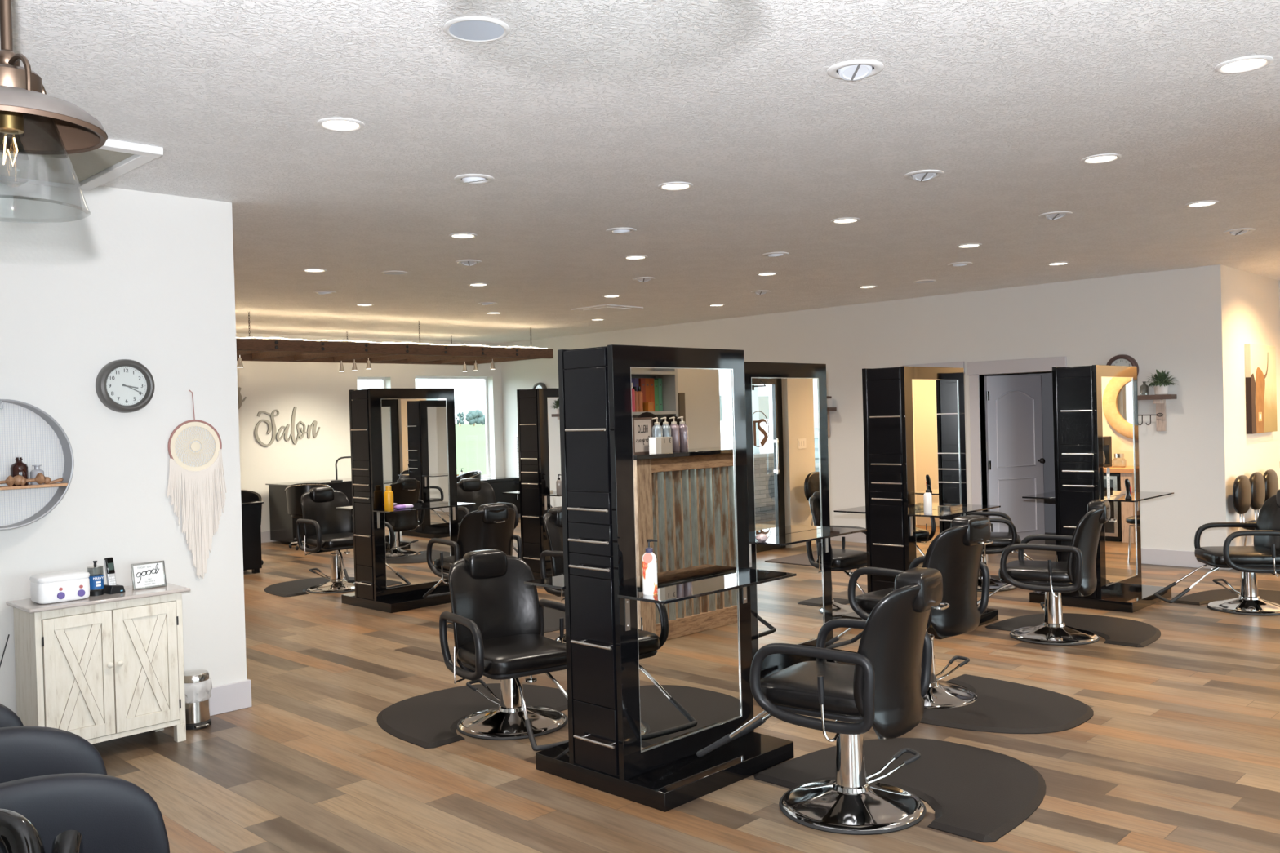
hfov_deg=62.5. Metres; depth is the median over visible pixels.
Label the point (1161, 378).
potted plant
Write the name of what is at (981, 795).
floor mat
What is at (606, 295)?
recessed light
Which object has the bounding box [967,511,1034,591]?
chair
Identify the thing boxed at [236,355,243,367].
track spotlight
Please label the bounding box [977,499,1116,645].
chair
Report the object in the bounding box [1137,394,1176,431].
wall shelf
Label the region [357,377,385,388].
window
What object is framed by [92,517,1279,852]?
floor
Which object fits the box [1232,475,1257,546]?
chair
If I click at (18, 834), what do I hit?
armchair
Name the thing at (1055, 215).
spotlight
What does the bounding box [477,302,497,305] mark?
spotlight
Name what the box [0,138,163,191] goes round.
ceiling vent
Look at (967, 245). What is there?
recessed light
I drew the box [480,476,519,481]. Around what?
countertop
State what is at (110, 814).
tub chair
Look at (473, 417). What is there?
tree
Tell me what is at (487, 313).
recessed light
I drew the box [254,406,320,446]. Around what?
sign
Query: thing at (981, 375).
trim
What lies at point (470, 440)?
ground
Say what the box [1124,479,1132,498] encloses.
hair clipper
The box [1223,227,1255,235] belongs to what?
spotlight
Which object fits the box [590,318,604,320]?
recessed light
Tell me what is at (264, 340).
light
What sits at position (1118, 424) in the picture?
mirror
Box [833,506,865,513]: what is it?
glass shelf
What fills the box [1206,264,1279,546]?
wall
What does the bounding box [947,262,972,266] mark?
spotlight
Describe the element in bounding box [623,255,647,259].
recessed light
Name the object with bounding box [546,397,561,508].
mirror
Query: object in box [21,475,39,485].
spool
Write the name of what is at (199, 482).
dreamcatcher
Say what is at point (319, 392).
wall
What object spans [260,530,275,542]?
baseboard
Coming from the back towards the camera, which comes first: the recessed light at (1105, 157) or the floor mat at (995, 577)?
the floor mat at (995, 577)
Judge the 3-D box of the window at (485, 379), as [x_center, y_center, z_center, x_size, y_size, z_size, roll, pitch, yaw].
[-3.053,0.028,16.996,0.040,1.660,1.500,-1,1,44]
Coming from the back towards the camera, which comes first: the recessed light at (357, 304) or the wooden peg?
the recessed light at (357, 304)
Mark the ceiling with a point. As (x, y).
(577, 115)
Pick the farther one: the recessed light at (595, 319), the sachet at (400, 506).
the recessed light at (595, 319)
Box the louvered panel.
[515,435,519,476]
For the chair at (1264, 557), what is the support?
on the floor mat at (1199, 598)
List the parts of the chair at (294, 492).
seat, chrome trim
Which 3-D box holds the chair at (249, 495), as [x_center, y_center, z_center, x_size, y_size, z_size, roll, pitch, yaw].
[-4.647,1.179,12.173,0.577,0.860,0.577,-2,1,-26]
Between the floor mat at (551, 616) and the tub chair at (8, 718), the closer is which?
the tub chair at (8, 718)
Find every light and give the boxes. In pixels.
[235,337,546,348]
[302,268,326,272]
[316,117,364,131]
[355,303,373,306]
[448,232,477,238]
[467,283,488,286]
[484,311,501,314]
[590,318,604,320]
[602,294,621,297]
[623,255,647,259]
[657,182,693,191]
[708,303,724,306]
[756,271,777,275]
[831,217,860,223]
[857,284,877,288]
[955,243,982,248]
[1046,262,1069,265]
[1080,153,1121,164]
[1185,200,1218,207]
[1214,54,1273,73]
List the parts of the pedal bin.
lid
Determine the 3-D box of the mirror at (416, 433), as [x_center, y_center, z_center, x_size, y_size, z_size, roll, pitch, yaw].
[-1.973,0.574,9.349,0.004,1.643,0.685,-1,1,44]
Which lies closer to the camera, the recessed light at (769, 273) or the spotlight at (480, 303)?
the recessed light at (769, 273)
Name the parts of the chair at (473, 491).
armrest, backrest, armrest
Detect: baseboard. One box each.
[209,680,252,715]
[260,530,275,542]
[518,514,1229,570]
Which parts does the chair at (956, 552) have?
seat, armrest, armrest, backrest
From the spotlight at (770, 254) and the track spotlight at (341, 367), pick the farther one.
the track spotlight at (341, 367)
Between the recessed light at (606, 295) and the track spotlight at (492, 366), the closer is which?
the recessed light at (606, 295)
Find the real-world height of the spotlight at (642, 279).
0.057 m
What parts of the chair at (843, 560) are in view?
armrest, armrest, seat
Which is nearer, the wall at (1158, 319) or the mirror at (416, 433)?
the mirror at (416, 433)
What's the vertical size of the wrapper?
0.050 m
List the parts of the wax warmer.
lid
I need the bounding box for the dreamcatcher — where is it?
[166,390,226,578]
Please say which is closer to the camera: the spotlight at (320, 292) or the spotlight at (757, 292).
the spotlight at (320, 292)
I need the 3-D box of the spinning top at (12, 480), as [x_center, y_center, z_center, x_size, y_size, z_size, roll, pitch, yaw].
[-3.043,0.264,5.100,0.048,0.056,0.048,-1,1,44]
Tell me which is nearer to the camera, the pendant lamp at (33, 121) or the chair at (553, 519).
the pendant lamp at (33, 121)
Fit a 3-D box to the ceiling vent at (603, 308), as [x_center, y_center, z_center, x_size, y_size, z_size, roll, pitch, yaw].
[-0.383,-1.377,12.358,0.600,0.020,0.600,-1,1,44]
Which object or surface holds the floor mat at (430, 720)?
on the floor
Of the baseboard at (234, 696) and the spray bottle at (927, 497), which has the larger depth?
the spray bottle at (927, 497)
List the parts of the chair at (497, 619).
rod, armrest, backrest, seat, adjusting knob, armrest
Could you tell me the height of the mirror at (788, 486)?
1.643 m
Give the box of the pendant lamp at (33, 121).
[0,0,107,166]
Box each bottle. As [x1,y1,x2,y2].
[9,457,28,486]
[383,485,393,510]
[555,474,561,493]
[641,538,657,595]
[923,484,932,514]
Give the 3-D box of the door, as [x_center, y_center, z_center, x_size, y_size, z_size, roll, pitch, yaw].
[4.226,0.394,11.901,0.832,1.930,0.200,-2,1,-26]
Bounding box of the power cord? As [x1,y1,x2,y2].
[0,634,9,666]
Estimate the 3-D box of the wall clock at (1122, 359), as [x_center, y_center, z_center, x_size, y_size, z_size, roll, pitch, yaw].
[4.809,-0.565,10.542,0.310,0.310,0.068,-1,1,44]
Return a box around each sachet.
[393,504,405,509]
[404,504,413,508]
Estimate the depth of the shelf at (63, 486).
5.23 m
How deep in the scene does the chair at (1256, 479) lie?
10.27 m
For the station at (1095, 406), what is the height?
1.902 m
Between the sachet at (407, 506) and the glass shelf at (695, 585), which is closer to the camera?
the glass shelf at (695, 585)
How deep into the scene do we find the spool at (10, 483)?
5.08 m
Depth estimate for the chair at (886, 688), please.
4.08 m
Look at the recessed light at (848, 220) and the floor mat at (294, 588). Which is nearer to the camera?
the recessed light at (848, 220)
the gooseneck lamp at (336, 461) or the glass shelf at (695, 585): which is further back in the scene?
the gooseneck lamp at (336, 461)
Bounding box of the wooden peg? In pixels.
[48,477,62,484]
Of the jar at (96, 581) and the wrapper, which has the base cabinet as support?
the jar at (96, 581)
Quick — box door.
[984,375,1044,544]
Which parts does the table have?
glass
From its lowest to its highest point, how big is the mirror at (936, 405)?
1.643 m
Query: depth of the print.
10.65 m
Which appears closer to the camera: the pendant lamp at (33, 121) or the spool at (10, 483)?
the pendant lamp at (33, 121)
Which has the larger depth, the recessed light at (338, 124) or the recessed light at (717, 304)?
the recessed light at (717, 304)
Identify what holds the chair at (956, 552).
on the floor mat at (1000, 706)
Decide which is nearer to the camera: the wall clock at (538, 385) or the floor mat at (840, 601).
the floor mat at (840, 601)
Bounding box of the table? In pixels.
[241,500,263,573]
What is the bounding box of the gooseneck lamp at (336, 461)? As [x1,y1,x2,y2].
[330,456,351,481]
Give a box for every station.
[265,478,352,542]
[335,388,475,613]
[502,388,561,579]
[524,344,796,812]
[744,361,866,679]
[833,366,1000,639]
[1022,364,1173,613]
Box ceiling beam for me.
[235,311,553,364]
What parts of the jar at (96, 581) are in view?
lid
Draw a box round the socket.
[0,110,23,133]
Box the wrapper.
[755,533,768,542]
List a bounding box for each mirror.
[381,398,451,589]
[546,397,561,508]
[631,368,741,751]
[751,377,824,649]
[911,378,961,567]
[1101,376,1137,586]
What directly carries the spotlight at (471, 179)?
attached to the ceiling
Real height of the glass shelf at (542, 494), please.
0.012 m
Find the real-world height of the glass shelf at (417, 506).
0.012 m
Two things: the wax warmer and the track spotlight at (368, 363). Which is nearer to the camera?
the wax warmer
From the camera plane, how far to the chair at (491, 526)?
8.34 m
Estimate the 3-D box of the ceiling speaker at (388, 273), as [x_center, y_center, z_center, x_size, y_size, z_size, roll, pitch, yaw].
[-2.084,-1.304,8.960,0.216,0.008,0.216,-1,1,44]
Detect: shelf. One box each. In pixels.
[0,399,74,530]
[335,506,352,510]
[372,502,475,513]
[502,491,519,494]
[524,574,564,589]
[541,493,561,496]
[617,568,796,604]
[748,526,866,546]
[826,407,836,435]
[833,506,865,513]
[906,504,1000,517]
[1022,491,1055,499]
[1100,491,1173,502]
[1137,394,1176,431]
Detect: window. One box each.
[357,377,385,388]
[415,376,489,477]
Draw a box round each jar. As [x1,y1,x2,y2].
[30,465,44,484]
[86,560,104,595]
[826,395,831,407]
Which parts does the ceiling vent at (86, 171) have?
panel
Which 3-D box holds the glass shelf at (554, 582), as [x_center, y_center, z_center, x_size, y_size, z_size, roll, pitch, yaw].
[-0.126,0.703,5.055,0.268,0.012,0.890,-1,1,44]
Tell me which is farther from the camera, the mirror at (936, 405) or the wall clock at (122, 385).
the mirror at (936, 405)
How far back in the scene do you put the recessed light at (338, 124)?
4.48 m
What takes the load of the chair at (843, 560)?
on the floor
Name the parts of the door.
panel moulding, panel moulding, handle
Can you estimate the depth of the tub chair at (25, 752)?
2.64 m
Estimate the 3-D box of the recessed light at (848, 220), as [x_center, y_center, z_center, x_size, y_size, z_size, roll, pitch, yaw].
[1.379,-1.380,7.081,0.196,0.008,0.196,-1,1,44]
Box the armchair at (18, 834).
[0,808,81,852]
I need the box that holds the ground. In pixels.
[455,422,486,475]
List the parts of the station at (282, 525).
glass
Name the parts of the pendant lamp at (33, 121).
stem, arm, arm, lamp shade, lamp shade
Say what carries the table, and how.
on the floor
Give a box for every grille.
[383,271,404,274]
[448,20,504,39]
[915,280,933,283]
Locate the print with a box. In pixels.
[1244,343,1277,434]
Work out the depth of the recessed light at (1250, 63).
4.01 m
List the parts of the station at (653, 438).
frame, panel, handle, handle, door, handle, handle, drawer, drawer, drawer, handle, door, handle, drawer, frame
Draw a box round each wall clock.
[95,359,154,413]
[532,382,546,389]
[1106,354,1138,375]
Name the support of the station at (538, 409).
on the floor
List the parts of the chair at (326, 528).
armrest, rod, backrest, seat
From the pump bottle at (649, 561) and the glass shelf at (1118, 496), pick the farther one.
the glass shelf at (1118, 496)
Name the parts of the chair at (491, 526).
armrest, seat, recline lever, backrest, armrest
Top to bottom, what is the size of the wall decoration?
0.312 m
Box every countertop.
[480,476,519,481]
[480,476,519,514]
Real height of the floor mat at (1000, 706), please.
0.018 m
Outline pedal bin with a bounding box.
[184,669,212,729]
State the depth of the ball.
5.21 m
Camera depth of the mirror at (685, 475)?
4.72 m
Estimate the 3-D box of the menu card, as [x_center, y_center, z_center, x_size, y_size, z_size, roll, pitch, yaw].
[3.665,0.441,8.258,0.004,0.240,0.056,-1,1,44]
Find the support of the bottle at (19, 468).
on the shelf at (63, 486)
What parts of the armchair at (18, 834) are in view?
armrest, armrest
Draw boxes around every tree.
[456,411,464,426]
[465,409,484,426]
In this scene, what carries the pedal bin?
on the floor
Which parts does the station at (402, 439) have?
frame, handle, panel, handle, handle, door, handle, drawer, handle, drawer, drawer, handle, door, drawer, frame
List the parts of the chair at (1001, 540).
rod, armrest, armrest, seat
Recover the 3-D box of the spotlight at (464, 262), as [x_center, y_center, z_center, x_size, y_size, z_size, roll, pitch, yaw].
[-1.372,-1.322,8.459,0.210,0.057,0.210,-2,1,-6]
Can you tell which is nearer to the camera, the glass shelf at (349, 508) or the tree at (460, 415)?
the glass shelf at (349, 508)
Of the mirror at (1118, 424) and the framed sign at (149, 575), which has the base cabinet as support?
the framed sign at (149, 575)
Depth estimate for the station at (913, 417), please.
7.61 m
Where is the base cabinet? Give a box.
[5,582,190,744]
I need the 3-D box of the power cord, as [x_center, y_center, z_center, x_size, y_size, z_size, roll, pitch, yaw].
[-3.144,1.323,5.042,0.038,0.612,0.264,-1,1,29]
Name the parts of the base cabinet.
door, knob, knob, door, leg, leg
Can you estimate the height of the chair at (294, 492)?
0.860 m
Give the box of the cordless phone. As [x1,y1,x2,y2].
[102,557,124,594]
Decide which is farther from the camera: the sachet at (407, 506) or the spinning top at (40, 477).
the sachet at (407, 506)
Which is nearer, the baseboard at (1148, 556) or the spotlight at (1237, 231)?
the spotlight at (1237, 231)
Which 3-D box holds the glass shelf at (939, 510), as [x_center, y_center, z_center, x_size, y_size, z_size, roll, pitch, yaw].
[2.289,0.611,7.662,0.268,0.012,0.890,-1,1,44]
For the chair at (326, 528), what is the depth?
10.27 m
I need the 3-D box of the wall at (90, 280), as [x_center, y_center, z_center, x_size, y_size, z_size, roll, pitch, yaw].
[-4.009,0.229,4.350,0.140,2.877,4.800,-1,1,44]
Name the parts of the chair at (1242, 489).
backrest, leg, seat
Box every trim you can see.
[902,361,964,373]
[966,356,1066,511]
[979,375,986,516]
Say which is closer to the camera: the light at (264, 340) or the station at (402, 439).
the station at (402, 439)
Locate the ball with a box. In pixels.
[44,476,50,484]
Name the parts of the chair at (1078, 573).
seat, armrest, armrest, recline lever, backrest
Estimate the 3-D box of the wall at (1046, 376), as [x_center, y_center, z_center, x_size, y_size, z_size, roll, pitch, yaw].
[6.561,-0.134,11.852,6.800,2.877,0.120,-1,1,44]
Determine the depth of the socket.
1.68 m
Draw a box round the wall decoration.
[237,386,246,408]
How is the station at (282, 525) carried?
on the floor
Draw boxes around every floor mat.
[264,577,354,597]
[377,683,567,748]
[446,606,565,632]
[753,737,1045,842]
[832,597,848,604]
[920,674,1093,733]
[985,613,1160,647]
[990,575,999,580]
[1173,588,1279,605]
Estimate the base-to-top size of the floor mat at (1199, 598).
0.018 m
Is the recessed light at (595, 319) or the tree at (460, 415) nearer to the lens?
the recessed light at (595, 319)
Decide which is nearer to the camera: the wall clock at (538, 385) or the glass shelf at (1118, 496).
the glass shelf at (1118, 496)
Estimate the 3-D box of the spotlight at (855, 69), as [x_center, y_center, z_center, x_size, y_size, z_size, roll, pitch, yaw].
[0.805,-1.338,3.949,0.210,0.057,0.210,-2,1,-6]
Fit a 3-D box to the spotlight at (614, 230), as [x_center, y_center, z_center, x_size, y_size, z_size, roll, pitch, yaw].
[-0.129,-1.344,7.227,0.210,0.057,0.210,-1,1,24]
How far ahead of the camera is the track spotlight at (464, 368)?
15.14 m
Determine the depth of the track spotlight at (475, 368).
14.96 m
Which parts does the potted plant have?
pot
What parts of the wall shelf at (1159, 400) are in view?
hook rail, bracket arm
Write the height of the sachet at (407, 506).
0.036 m
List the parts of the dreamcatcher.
hanging cord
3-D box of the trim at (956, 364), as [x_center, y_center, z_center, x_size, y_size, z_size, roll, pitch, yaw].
[3.360,0.336,12.018,0.760,2.110,0.032,-1,1,44]
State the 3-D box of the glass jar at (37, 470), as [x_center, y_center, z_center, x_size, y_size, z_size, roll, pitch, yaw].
[-2.982,0.239,5.220,0.060,0.096,0.060,-1,1,44]
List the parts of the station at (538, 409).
frame, handle, panel, handle, door, handle, drawer, drawer, drawer, handle, door, drawer, frame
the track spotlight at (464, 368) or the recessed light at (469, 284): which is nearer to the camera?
the recessed light at (469, 284)
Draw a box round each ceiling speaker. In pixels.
[381,271,407,275]
[443,16,510,42]
[913,280,935,283]
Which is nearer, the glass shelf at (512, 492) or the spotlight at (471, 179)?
the spotlight at (471, 179)
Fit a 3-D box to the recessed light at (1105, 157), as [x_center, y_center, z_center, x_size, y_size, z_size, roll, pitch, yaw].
[2.400,-1.393,5.494,0.196,0.008,0.196,-1,1,44]
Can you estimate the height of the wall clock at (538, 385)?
0.320 m
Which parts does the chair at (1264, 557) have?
armrest, seat, armrest, backrest, recline lever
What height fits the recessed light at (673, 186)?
0.008 m
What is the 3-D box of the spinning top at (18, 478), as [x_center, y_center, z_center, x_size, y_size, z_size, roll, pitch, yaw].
[-3.020,0.260,5.126,0.049,0.051,0.051,-2,1,6]
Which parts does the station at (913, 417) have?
frame, panel, drawer, door, handle, drawer, drawer, handle, drawer, handle, handle, door, handle, frame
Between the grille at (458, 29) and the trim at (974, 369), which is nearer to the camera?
the grille at (458, 29)
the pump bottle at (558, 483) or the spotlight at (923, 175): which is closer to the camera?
the spotlight at (923, 175)
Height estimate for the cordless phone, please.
0.177 m
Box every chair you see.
[0,703,23,728]
[0,726,107,783]
[0,773,169,852]
[240,489,263,564]
[284,483,330,550]
[295,486,355,593]
[422,502,522,623]
[439,549,568,751]
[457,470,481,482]
[457,478,518,552]
[539,506,565,644]
[696,567,949,835]
[825,515,992,708]
[830,525,866,618]
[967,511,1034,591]
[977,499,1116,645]
[1154,489,1279,615]
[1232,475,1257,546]
[1248,471,1265,519]
[1262,469,1278,502]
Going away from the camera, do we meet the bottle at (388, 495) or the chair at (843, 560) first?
the chair at (843, 560)
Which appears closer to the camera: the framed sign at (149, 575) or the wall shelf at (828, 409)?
the framed sign at (149, 575)
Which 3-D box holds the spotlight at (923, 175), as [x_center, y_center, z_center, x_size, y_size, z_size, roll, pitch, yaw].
[1.549,-1.375,5.753,0.210,0.057,0.210,-2,1,-6]
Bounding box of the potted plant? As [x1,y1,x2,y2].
[1144,369,1177,395]
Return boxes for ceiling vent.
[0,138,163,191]
[571,304,643,312]
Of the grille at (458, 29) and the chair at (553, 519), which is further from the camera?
the chair at (553, 519)
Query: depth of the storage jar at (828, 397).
12.89 m
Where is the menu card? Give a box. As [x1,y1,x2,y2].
[1106,467,1110,498]
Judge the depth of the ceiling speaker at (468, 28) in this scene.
3.43 m
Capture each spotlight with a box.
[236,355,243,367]
[313,290,336,294]
[338,360,344,371]
[351,359,357,370]
[365,357,371,368]
[453,173,494,184]
[455,259,482,266]
[462,361,467,371]
[473,360,478,370]
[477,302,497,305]
[490,359,495,369]
[605,227,636,234]
[632,276,654,282]
[751,290,770,294]
[762,252,788,257]
[826,59,884,80]
[904,169,944,181]
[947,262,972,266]
[1039,211,1072,219]
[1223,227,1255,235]
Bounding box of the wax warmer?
[29,569,89,604]
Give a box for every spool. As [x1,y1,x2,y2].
[0,477,12,485]
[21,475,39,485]
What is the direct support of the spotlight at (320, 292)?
attached to the ceiling
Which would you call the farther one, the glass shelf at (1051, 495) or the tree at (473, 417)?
the tree at (473, 417)
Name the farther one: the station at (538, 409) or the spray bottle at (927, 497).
the station at (538, 409)
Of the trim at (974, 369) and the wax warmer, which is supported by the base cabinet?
the wax warmer
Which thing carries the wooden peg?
on the shelf at (63, 486)
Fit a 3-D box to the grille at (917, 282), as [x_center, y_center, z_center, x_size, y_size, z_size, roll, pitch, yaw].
[2.860,-1.456,10.597,0.178,0.005,0.178,-1,1,44]
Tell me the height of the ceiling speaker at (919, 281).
0.008 m
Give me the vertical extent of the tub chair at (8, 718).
0.874 m
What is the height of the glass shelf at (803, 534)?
0.012 m
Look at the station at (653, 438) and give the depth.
4.60 m
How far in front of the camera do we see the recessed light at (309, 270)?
8.69 m
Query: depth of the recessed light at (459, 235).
7.25 m
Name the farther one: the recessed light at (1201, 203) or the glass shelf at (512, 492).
the glass shelf at (512, 492)
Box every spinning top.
[5,475,15,486]
[13,475,22,485]
[34,473,45,484]
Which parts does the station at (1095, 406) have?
frame, panel, door, drawer, handle, drawer, drawer, door, handle, handle, handle, drawer, frame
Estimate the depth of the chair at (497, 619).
5.57 m
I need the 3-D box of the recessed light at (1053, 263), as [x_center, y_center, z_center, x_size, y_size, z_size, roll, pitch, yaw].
[3.777,-1.470,9.532,0.196,0.008,0.196,-1,1,44]
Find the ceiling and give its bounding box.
[0,0,1279,342]
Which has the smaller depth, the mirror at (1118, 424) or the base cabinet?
the base cabinet
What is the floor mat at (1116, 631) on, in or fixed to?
on the floor
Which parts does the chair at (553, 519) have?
armrest, backrest, rod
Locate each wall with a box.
[0,180,246,715]
[235,333,504,531]
[500,266,1213,551]
[984,280,1279,533]
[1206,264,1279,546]
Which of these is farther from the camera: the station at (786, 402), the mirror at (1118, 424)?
the mirror at (1118, 424)
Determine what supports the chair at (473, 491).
on the floor
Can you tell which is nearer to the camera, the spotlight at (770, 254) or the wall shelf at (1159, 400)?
the spotlight at (770, 254)
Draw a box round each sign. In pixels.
[130,560,166,590]
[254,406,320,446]
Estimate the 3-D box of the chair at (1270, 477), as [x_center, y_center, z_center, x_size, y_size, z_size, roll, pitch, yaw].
[6.562,0.876,10.559,0.535,0.886,0.450,-1,1,44]
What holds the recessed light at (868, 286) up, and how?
in the ceiling

